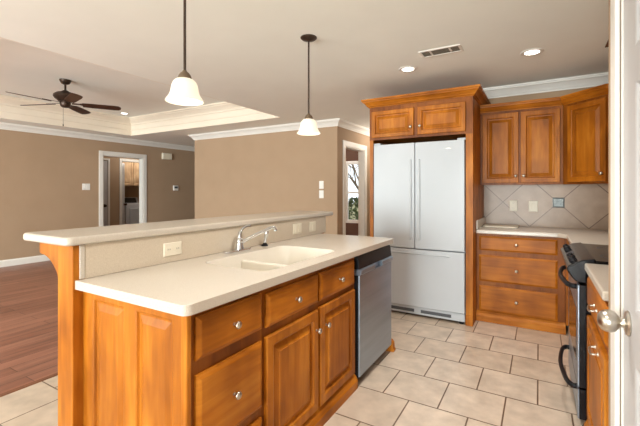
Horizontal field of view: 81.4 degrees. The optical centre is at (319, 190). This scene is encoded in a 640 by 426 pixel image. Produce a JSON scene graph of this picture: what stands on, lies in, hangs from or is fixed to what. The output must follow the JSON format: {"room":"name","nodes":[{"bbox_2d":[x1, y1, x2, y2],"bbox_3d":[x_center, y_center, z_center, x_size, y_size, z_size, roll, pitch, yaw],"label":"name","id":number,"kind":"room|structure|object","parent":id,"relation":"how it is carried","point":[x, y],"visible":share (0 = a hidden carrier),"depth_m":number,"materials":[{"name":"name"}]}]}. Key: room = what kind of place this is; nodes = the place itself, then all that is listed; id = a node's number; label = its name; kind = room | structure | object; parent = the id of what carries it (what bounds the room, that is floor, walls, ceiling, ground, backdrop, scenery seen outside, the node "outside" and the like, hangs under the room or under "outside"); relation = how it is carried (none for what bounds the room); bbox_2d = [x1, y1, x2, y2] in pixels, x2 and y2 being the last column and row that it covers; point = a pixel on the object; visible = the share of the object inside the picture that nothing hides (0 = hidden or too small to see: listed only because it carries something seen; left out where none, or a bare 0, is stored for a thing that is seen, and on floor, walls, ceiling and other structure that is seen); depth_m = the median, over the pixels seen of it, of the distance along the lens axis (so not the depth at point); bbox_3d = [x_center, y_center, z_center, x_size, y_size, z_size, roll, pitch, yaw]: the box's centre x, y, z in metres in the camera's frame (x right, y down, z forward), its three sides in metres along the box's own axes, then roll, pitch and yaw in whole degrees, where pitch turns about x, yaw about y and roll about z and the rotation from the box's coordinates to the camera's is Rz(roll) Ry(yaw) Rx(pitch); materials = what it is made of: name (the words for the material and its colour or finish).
{"room":"kitchen","nodes":[
{"label":"kitchen","id":0,"kind":"room"},
{"bbox_2d":[0,261,57,393],"bbox_3d":[-6.133,1.325,3.903,8.670,0.050,16.100,0,0,31],"label":"floor","id":1,"kind":"structure","parent":0,"point":[28,292],"depth_m":3.65,"materials":[{"name":"brown wood"}]},
{"bbox_2d":[125,197,138,223],"bbox_3d":[-5.879,0.740,11.546,0.689,1.080,0.690,0,0,31],"label":"dryer","id":2,"kind":"object","parent":1,"relation":"on","point":[132,207],"visible":0.32,"depth_m":11.30,"materials":[{"name":"white metal"}]},
{"bbox_2d":[0,129,194,259],"bbox_3d":[-6.757,0.070,4.212,0.120,2.460,16.000,0,0,31],"label":"wall","id":3,"kind":"structure","parent":0,"point":[42,176],"depth_m":7.16,"materials":[{"name":"paint"}]},
{"bbox_2d":[0,255,49,266],"bbox_3d":[-7.679,1.240,2.513,0.014,0.117,12.135,0,0,31],"label":"baseboard","id":4,"kind":"structure","parent":3,"relation":"attached to","point":[25,260],"depth_m":6.60,"materials":[{"name":"paint"}]},
{"bbox_2d":[82,184,89,189],"bbox_3d":[-4.728,-0.085,7.526,0.010,0.130,0.150,0,0,31],"label":"light switch","id":5,"kind":"object","parent":3,"relation":"attached to","point":[84,186],"visible":1,"depth_m":7.52,"materials":[{"name":"white plastic"}]},
{"bbox_2d":[0,122,194,150],"bbox_3d":[-6.669,-1.105,4.155,0.088,0.107,15.990,0,0,31],"label":"trim","id":6,"kind":"structure","parent":3,"relation":"attached to","point":[5,126],"depth_m":7.49,"materials":[{"name":"paint"}]},
{"bbox_2d":[99,150,146,225],"bbox_3d":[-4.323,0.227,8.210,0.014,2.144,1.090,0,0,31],"label":"trim","id":7,"kind":"structure","parent":3,"relation":"attached to","point":[101,153],"depth_m":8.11,"materials":[{"name":"paint"}]},
{"bbox_2d":[162,153,171,159],"bbox_3d":[-3.757,-0.850,9.136,0.050,0.150,0.260,0,0,31],"label":"door chime","id":8,"kind":"object","parent":3,"relation":"attached to","point":[167,156],"visible":1,"depth_m":9.12,"materials":[{"name":"beige plastic"}]},
{"bbox_2d":[173,185,177,190],"bbox_3d":[-3.632,-0.075,9.370,0.028,0.130,0.140,0,0,31],"label":"thermostat","id":9,"kind":"object","parent":3,"relation":"attached to","point":[175,187],"visible":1,"depth_m":9.35,"materials":[{"name":"white plastic"}]},
{"bbox_2d":[0,38,224,116],"bbox_3d":[-3.360,-1.405,5.014,4.000,0.330,4.350,0,0,31],"label":"ceiling","id":10,"kind":"structure","parent":0,"point":[26,70],"depth_m":5.27,"materials":[{"name":"paint"}]},
{"bbox_2d":[5,78,120,125],"bbox_3d":[-3.474,-1.190,5.014,1.278,0.640,1.246,0,0,31],"label":"ceiling fan","id":11,"kind":"object","parent":10,"relation":"hanging from","point":[65,98],"visible":1,"depth_m":5.03,"materials":[{"name":"brown wood"}]},
{"bbox_2d":[0,37,277,135],"bbox_3d":[-3.360,-1.335,5.014,3.880,0.348,4.230,0,0,31],"label":"trim","id":12,"kind":"structure","parent":10,"relation":"attached to","point":[220,113],"depth_m":6.67,"materials":[{"name":"paint"}]},
{"bbox_2d":[104,156,138,225],"bbox_3d":[-4.883,0.070,9.956,0.120,2.460,4.200,0,0,31],"label":"wall","id":13,"kind":"structure","parent":0,"point":[114,161],"depth_m":9.35,"materials":[{"name":"paint"}]},
{"bbox_2d":[104,161,107,225],"bbox_3d":[-5.413,0.272,8.893,0.114,2.040,0.700,0,0,31],"label":"door","id":14,"kind":"structure","parent":13,"relation":"in","point":[105,162],"depth_m":9.16,"materials":[{"name":"paint"}]},
{"bbox_2d":[104,158,109,225],"bbox_3d":[-5.426,0.247,8.900,0.014,2.104,0.800,0,0,31],"label":"trim","id":15,"kind":"structure","parent":13,"relation":"attached to","point":[108,159],"depth_m":9.21,"materials":[{"name":"paint"}]},
{"bbox_2d":[122,163,126,224],"bbox_3d":[-5.231,0.272,9.886,0.114,2.040,0.540,0,0,-16],"label":"door","id":16,"kind":"structure","parent":13,"relation":"in","point":[123,164],"depth_m":10.02,"materials":[{"name":"paint"}]},
{"bbox_2d":[119,158,138,224],"bbox_3d":[-4.923,0.234,9.754,0.014,2.129,0.688,0,0,31],"label":"trim","id":17,"kind":"structure","parent":13,"relation":"attached to","point":[120,159],"depth_m":9.47,"materials":[{"name":"paint"}]},
{"bbox_2d":[125,186,138,201],"bbox_3d":[-5.265,0.070,10.193,3.380,2.460,4.420,0,0,31],"label":"wall","id":18,"kind":"structure","parent":0,"point":[130,191],"depth_m":11.98,"materials":[{"name":"paint"}]},
{"bbox_2d":[104,160,138,185],"bbox_3d":[-5.947,-0.575,11.453,0.675,0.850,1.000,0,0,31],"label":"laundry cabinet","id":19,"kind":"object","parent":18,"relation":"attached to","point":[131,169],"visible":0.3,"depth_m":11.23,"materials":[{"name":"brown wood"}]},
{"bbox_2d":[195,127,330,233],"bbox_3d":[-1.184,0.070,6.965,3.230,2.460,0.120,0,0,31],"label":"wall","id":20,"kind":"structure","parent":0,"point":[283,171],"depth_m":6.83,"materials":[{"name":"paint"}]},
{"bbox_2d":[188,118,369,139],"bbox_3d":[-0.462,-1.105,8.072,3.528,0.107,2.939,0,0,31],"label":"trim","id":21,"kind":"structure","parent":20,"relation":"attached to","point":[339,122],"depth_m":6.69,"materials":[{"name":"paint"}]},
{"bbox_2d":[319,181,323,188],"bbox_3d":[0.021,-0.102,6.178,0.085,0.130,0.010,0,0,31],"label":"light switch","id":22,"kind":"object","parent":20,"relation":"attached to","point":[321,183],"visible":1,"depth_m":6.17,"materials":[{"name":"white plastic"}]},
{"bbox_2d":[319,190,323,197],"bbox_3d":[0.021,0.055,6.178,0.085,0.130,0.010,0,0,31],"label":"light switch","id":23,"kind":"object","parent":20,"relation":"attached to","point":[321,192],"visible":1,"depth_m":6.17,"materials":[{"name":"white plastic"}]},
{"bbox_2d":[0,310,585,425],"bbox_3d":[-0.575,1.325,0.629,4.230,0.050,16.100,0,0,31],"label":"floor tile","id":24,"kind":"structure","parent":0,"point":[440,372],"depth_m":2.49,"materials":[{"name":"beige tile"}]},
{"bbox_2d":[0,373,57,396],"bbox_3d":[-3.164,1.298,0.431,0.040,0.005,13.130,0,0,31],"label":"trim","id":25,"kind":"structure","parent":24,"relation":"on","point":[55,374],"depth_m":2.48,"materials":[{"name":"brown wood"}]},
{"bbox_2d":[40,243,85,425],"bbox_3d":[-1.185,0.768,1.704,0.328,1.064,0.063,0,0,31],"label":"support post","id":26,"kind":"object","parent":24,"relation":"on","point":[65,259],"visible":0.7,"depth_m":1.62,"materials":[{"name":"brown wood"}]},
{"bbox_2d":[83,290,261,425],"bbox_3d":[-0.626,0.863,1.623,0.713,0.875,0.418,0,0,31],"label":"base cabinet","id":27,"kind":"object","parent":24,"relation":"on","point":[143,366],"visible":0.91,"depth_m":1.44,"materials":[{"name":"brown wood"}]},
{"bbox_2d":[75,233,392,315],"bbox_3d":[-0.225,0.405,2.323,0.705,0.038,2.085,0,0,31],"label":"countertop","id":28,"kind":"structure","parent":27,"relation":"on","point":[191,286],"depth_m":1.66,"materials":[{"name":"beige stone"}]},
{"bbox_2d":[223,224,276,253],"bbox_3d":[-0.465,0.303,2.417,0.360,0.164,0.134,0,0,-33],"label":"kitchen faucet","id":29,"kind":"object","parent":28,"relation":"on","point":[239,241],"visible":1,"depth_m":2.40,"materials":[{"name":"silver metal"}]},
{"bbox_2d":[261,231,268,245],"bbox_3d":[-0.388,0.332,2.619,0.051,0.107,0.048,0,0,31],"label":"sprayer","id":30,"kind":"object","parent":28,"relation":"on","point":[267,232],"visible":0.87,"depth_m":2.61,"materials":[{"name":"silver plastic"}]},
{"bbox_2d":[206,246,333,270],"bbox_3d":[-0.262,0.469,2.215,0.448,0.162,0.748,0,0,31],"label":"sink","id":31,"kind":"object","parent":28,"relation":"in","point":[280,256],"visible":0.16,"depth_m":2.47,"materials":[{"name":"white ceramic"}]},
{"bbox_2d":[262,257,357,425],"bbox_3d":[-0.275,0.863,2.214,0.708,0.875,0.954,0,0,31],"label":"base cabinet","id":32,"kind":"object","parent":24,"relation":"on","point":[308,320],"visible":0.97,"depth_m":1.96,"materials":[{"name":"brown wood"}]},
{"bbox_2d":[354,245,392,377],"bbox_3d":[0.150,0.865,2.886,0.648,0.866,0.626,0,0,31],"label":"dishwasher","id":33,"kind":"object","parent":24,"relation":"on","point":[372,269],"visible":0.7,"depth_m":2.65,"materials":[{"name":"silver metal"}]},
{"bbox_2d":[386,338,395,351],"bbox_3d":[0.302,0.863,3.195,0.707,0.875,0.048,0,0,31],"label":"island end panel","id":34,"kind":"object","parent":24,"relation":"on","point":[391,348],"visible":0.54,"depth_m":3.02,"materials":[{"name":"brown wood"}]},
{"bbox_2d":[374,138,465,323],"bbox_3d":[1.179,0.389,4.160,0.960,1.821,0.795,0,0,31],"label":"refrigerator","id":35,"kind":"object","parent":24,"relation":"on","point":[420,187],"visible":0.81,"depth_m":3.79,"materials":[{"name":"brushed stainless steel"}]},
{"bbox_2d":[361,84,490,326],"bbox_3d":[1.195,0.151,4.157,1.212,2.298,0.884,0,0,31],"label":"tall cabinet","id":36,"kind":"object","parent":24,"relation":"on","point":[449,113],"visible":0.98,"depth_m":3.75,"materials":[{"name":"brown wood"}]},
{"bbox_2d":[476,217,484,228],"bbox_3d":[1.729,0.340,3.995,0.016,0.090,0.600,0,0,31],"label":"side splash","id":37,"kind":"object","parent":36,"relation":"attached to","point":[480,222],"visible":0.94,"depth_m":3.90,"materials":[{"name":"beige stone"}]},
{"bbox_2d":[476,233,565,334],"bbox_3d":[2.044,0.863,3.803,0.754,0.875,0.635,0,0,31],"label":"base cabinet","id":38,"kind":"object","parent":24,"relation":"on","point":[519,284],"visible":0.98,"depth_m":3.55,"materials":[{"name":"brown wood"}]},
{"bbox_2d":[566,239,569,325],"bbox_3d":[2.445,0.863,3.125,0.622,0.874,1.397,0,0,31],"label":"base cabinet","id":39,"kind":"object","parent":24,"relation":"on","point":[567,241],"visible":0.03,"depth_m":3.37,"materials":[{"name":"brown wood"}]},
{"bbox_2d":[476,226,608,244],"bbox_3d":[2.121,0.405,3.315,1.381,0.038,1.402,0,0,31],"label":"countertop","id":40,"kind":"structure","parent":39,"relation":"on","point":[585,236],"depth_m":3.49,"materials":[{"name":"beige stone"}]},
{"bbox_2d":[483,224,518,227],"bbox_3d":[1.953,0.379,4.020,0.335,0.014,0.250,0,0,31],"label":"cutting board","id":41,"kind":"object","parent":40,"relation":"on","point":[485,225],"visible":1,"depth_m":3.98,"materials":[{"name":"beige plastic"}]},
{"bbox_2d":[558,242,608,420],"bbox_3d":[1.838,0.817,2.204,0.719,0.906,0.768,0,0,31],"label":"range","id":42,"kind":"object","parent":24,"relation":"on","point":[575,256],"visible":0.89,"depth_m":2.09,"materials":[{"name":"black metal"}]},
{"bbox_2d":[583,244,608,263],"bbox_3d":[1.905,0.378,2.165,0.565,0.012,0.768,0,0,30],"label":"cooktop","id":43,"kind":"object","parent":42,"relation":"in","point":[599,254],"depth_m":2.23,"materials":[{"name":"black glass"}]},
{"bbox_2d":[584,277,608,425],"bbox_3d":[1.513,0.863,1.564,0.644,0.875,0.660,0,0,31],"label":"base cabinet","id":44,"kind":"object","parent":24,"relation":"on","point":[597,338],"visible":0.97,"depth_m":1.65,"materials":[{"name":"brown wood"}]},
{"bbox_2d":[585,263,608,300],"bbox_3d":[1.524,0.405,1.557,0.625,0.038,0.658,0,0,31],"label":"countertop","id":45,"kind":"structure","parent":44,"relation":"on","point":[598,274],"depth_m":1.68,"materials":[{"name":"beige stone"}]},
{"bbox_2d":[0,0,608,146],"bbox_3d":[-4.219,-1.200,2.787,12.700,0.080,16.120,0,0,31],"label":"ceiling","id":46,"kind":"structure","parent":0,"point":[252,54],"depth_m":2.95,"materials":[{"name":"paint"}]},
{"bbox_2d":[165,0,203,105],"bbox_3d":[-0.655,-0.796,1.803,0.180,0.728,0.180,0,0,31],"label":"pendant light","id":47,"kind":"object","parent":46,"relation":"hanging from","point":[184,91],"visible":1,"depth_m":1.78,"materials":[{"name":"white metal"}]},
{"bbox_2d":[297,34,320,135],"bbox_3d":[-0.086,-0.796,2.810,0.180,0.728,0.180,0,0,31],"label":"pendant light","id":48,"kind":"object","parent":46,"relation":"hanging from","point":[308,126],"visible":1,"depth_m":2.79,"materials":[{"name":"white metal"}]},
{"bbox_2d":[398,66,417,71],"bbox_3d":[0.837,-1.156,3.537,0.178,0.006,0.178,0,0,31],"label":"recessed light","id":49,"kind":"object","parent":46,"relation":"in","point":[405,68],"visible":1,"depth_m":3.53,"materials":[{"name":"glass"}]},
{"bbox_2d":[418,44,463,57],"bbox_3d":[1.001,-1.156,3.084,0.335,0.007,0.160,0,0,31],"label":"ceiling vent","id":50,"kind":"object","parent":46,"relation":"in","point":[454,48],"visible":1,"depth_m":3.08,"materials":[{"name":"metal"}]},
{"bbox_2d":[520,48,543,55],"bbox_3d":[1.770,-1.156,3.104,0.178,0.006,0.178,0,0,31],"label":"recessed light","id":51,"kind":"object","parent":46,"relation":"in","point":[534,51],"visible":1,"depth_m":3.10,"materials":[{"name":"glass"}]},
{"bbox_2d":[331,126,369,236],"bbox_3d":[0.955,0.070,7.295,0.120,2.460,2.860,0,0,31],"label":"wall","id":52,"kind":"structure","parent":0,"point":[338,134],"depth_m":6.13,"materials":[{"name":"paint"}]},
{"bbox_2d":[343,140,366,235],"bbox_3d":[0.635,0.225,6.619,0.014,2.149,0.990,0,0,31],"label":"trim","id":53,"kind":"structure","parent":52,"relation":"attached to","point":[345,143],"depth_m":6.25,"materials":[{"name":"paint"}]},
{"bbox_2d":[346,146,363,235],"bbox_3d":[0.576,0.270,6.653,0.120,2.059,0.810,0,0,31],"label":"trim","id":54,"kind":"structure","parent":52,"relation":"attached to","point":[360,152],"depth_m":6.99,"materials":[{"name":"paint"}]},
{"bbox_2d":[346,149,357,235],"bbox_3d":[0.371,0.070,9.368,3.230,2.460,0.120,0,0,31],"label":"wall","id":55,"kind":"structure","parent":0,"point":[351,155],"depth_m":9.06,"materials":[{"name":"brown paint"}]},
{"bbox_2d":[346,161,357,222],"bbox_3d":[1.008,0.025,8.981,0.880,1.510,0.100,0,0,31],"label":"window","id":56,"kind":"structure","parent":55,"relation":"in","point":[348,163],"depth_m":9.14,"materials":[{"name":"glass"}]},
{"bbox_2d":[489,87,600,229],"bbox_3d":[2.101,0.070,4.217,2.580,2.460,0.120,0,0,31],"label":"wall","id":57,"kind":"structure","parent":0,"point":[563,92],"depth_m":4.01,"materials":[{"name":"paint"}]},
{"bbox_2d":[510,200,516,210],"bbox_3d":[2.138,0.162,4.112,0.075,0.118,0.008,0,0,31],"label":"power outlet","id":58,"kind":"object","parent":57,"relation":"attached to","point":[513,203],"visible":1,"depth_m":4.11,"materials":[{"name":"beige plastic"}]},
{"bbox_2d":[480,97,562,184],"bbox_3d":[2.110,-0.488,3.923,0.746,0.847,0.361,0,0,31],"label":"upper cabinet","id":59,"kind":"object","parent":57,"relation":"attached to","point":[521,142],"visible":0.99,"depth_m":3.80,"materials":[{"name":"brown wood"}]},
{"bbox_2d":[529,201,537,211],"bbox_3d":[2.301,0.165,4.015,0.085,0.118,0.010,0,0,31],"label":"light switch","id":60,"kind":"object","parent":57,"relation":"attached to","point":[533,205],"visible":1,"depth_m":4.01,"materials":[{"name":"beige plastic"}]},
{"bbox_2d":[483,72,608,98],"bbox_3d":[1.297,-1.105,2.967,2.454,0.107,2.849,0,0,31],"label":"trim","id":61,"kind":"structure","parent":57,"relation":"attached to","point":[592,80],"depth_m":3.91,"materials":[{"name":"paint"}]},
{"bbox_2d":[484,184,608,229],"bbox_3d":[1.757,0.159,2.693,1.386,0.453,2.854,0,0,31],"label":"wall","id":62,"kind":"structure","parent":57,"relation":"attached to","point":[580,206],"depth_m":3.93,"materials":[{"name":"tile"}]},
{"bbox_2d":[609,0,620,425],"bbox_3d":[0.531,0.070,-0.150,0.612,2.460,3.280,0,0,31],"label":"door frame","id":63,"kind":"structure","parent":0,"point":[609,0],"depth_m":1.21,"materials":[{"name":"paint"}]},
{"bbox_2d":[610,0,619,425],"bbox_3d":[0.762,0.234,0.860,0.014,2.129,0.995,0,0,31],"label":"trim","id":64,"kind":"structure","parent":63,"relation":"attached to","point":[614,4],"depth_m":1.22,"materials":[{"name":"paint"}]},
{"bbox_2d":[597,0,639,425],"bbox_3d":[0.753,0.282,0.864,0.114,2.020,0.787,0,0,31],"label":"door","id":65,"kind":"structure","parent":63,"relation":"in","point":[608,320],"depth_m":1.09,"materials":[{"name":"paint"}]},
{"bbox_2d":[621,0,623,425],"bbox_3d":[0.817,0.280,0.827,0.112,2.039,0.813,0,0,31],"label":"trim","id":66,"kind":"structure","parent":63,"relation":"attached to","point":[622,1],"depth_m":1.19,"materials":[{"name":"paint"}]},
{"bbox_3d":[-0.550,0.769,2.599,0.115,1.062,2.120,0,0,30],"label":"wall","id":67,"kind":"structure","parent":0,"visible":0},
{"bbox_2d":[23,210,332,245],"bbox_3d":[-0.639,0.215,2.673,0.415,0.037,2.363,0,0,31],"label":"bar","id":68,"kind":"object","parent":67,"relation":"on","point":[89,235],"visible":1,"depth_m":2.01,"materials":[{"name":"beige stone"}]},
{"bbox_2d":[79,216,325,278],"bbox_3d":[-0.502,0.310,2.549,0.021,0.148,2.158,0,0,31],"label":"backsplash","id":69,"kind":"structure","parent":67,"relation":"attached to","point":[95,259],"depth_m":2.02,"materials":[{"name":"beige stone"}]},
{"bbox_2d":[163,241,181,256],"bbox_3d":[-0.798,0.315,2.021,0.008,0.072,0.115,0,0,31],"label":"power outlet","id":70,"kind":"object","parent":69,"relation":"attached to","point":[173,248],"visible":1,"depth_m":2.02,"materials":[{"name":"beige plastic"}]},
{"bbox_2d":[166,247,171,252],"bbox_3d":[-0.810,0.315,1.995,0.002,0.029,0.033,0,0,31],"label":"receptacle","id":71,"kind":"object","parent":70,"relation":"attached to","point":[168,249],"depth_m":1.99,"materials":[{"name":"beige plastic"}]},
{"bbox_2d":[293,223,301,234],"bbox_3d":[-0.184,0.310,3.062,0.010,0.085,0.125,0,0,31],"label":"light switch","id":72,"kind":"object","parent":69,"relation":"attached to","point":[297,228],"visible":1,"depth_m":3.05,"materials":[{"name":"beige plastic"}]},
{"bbox_2d":[309,221,315,231],"bbox_3d":[-0.062,0.312,3.269,0.010,0.085,0.100,0,0,31],"label":"light switch","id":73,"kind":"object","parent":69,"relation":"attached to","point":[312,225],"visible":1,"depth_m":3.25,"materials":[{"name":"beige plastic"}]},
{"label":"outside","id":74,"kind":"structure","parent":0,"visible":0},
{"bbox_2d":[349,204,357,219],"bbox_3d":[8.818,1.525,22.851,32.000,0.050,31.670,0,0,31],"label":"ground","id":75,"kind":"structure","parent":74,"point":[353,206],"depth_m":25.95,"materials":[{"name":"beige"}]},
{"bbox_2d":[349,197,357,219],"bbox_3d":[1.066,0.828,10.973,1.045,1.345,1.047,0,0,31],"label":"evergreen shrub","id":76,"kind":"object","parent":75,"relation":"on","point":[351,199],"visible":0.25,"depth_m":10.81,"materials":[{"name":"green plant"}]},
{"bbox_2d":[349,164,357,189],"bbox_3d":[1.249,-0.084,11.351,2.154,3.169,1.835,0,0,31],"label":"bare tree","id":77,"kind":"object","parent":75,"relation":"on","point":[350,177],"visible":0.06,"depth_m":11.53,"materials":[{"name":"grey plant"}]},
{"bbox_3d":[2.384,0.070,2.275,0.120,2.460,2.940,0,0,30],"label":"wall","id":78,"kind":"structure","parent":0,"visible":0},
{"bbox_2d":[560,83,608,183],"bbox_3d":[2.613,-0.488,3.444,0.660,0.847,0.677,0,0,31],"label":"upper cabinet","id":79,"kind":"object","parent":78,"relation":"attached to","point":[585,112],"visible":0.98,"depth_m":3.38,"materials":[{"name":"brown wood"}]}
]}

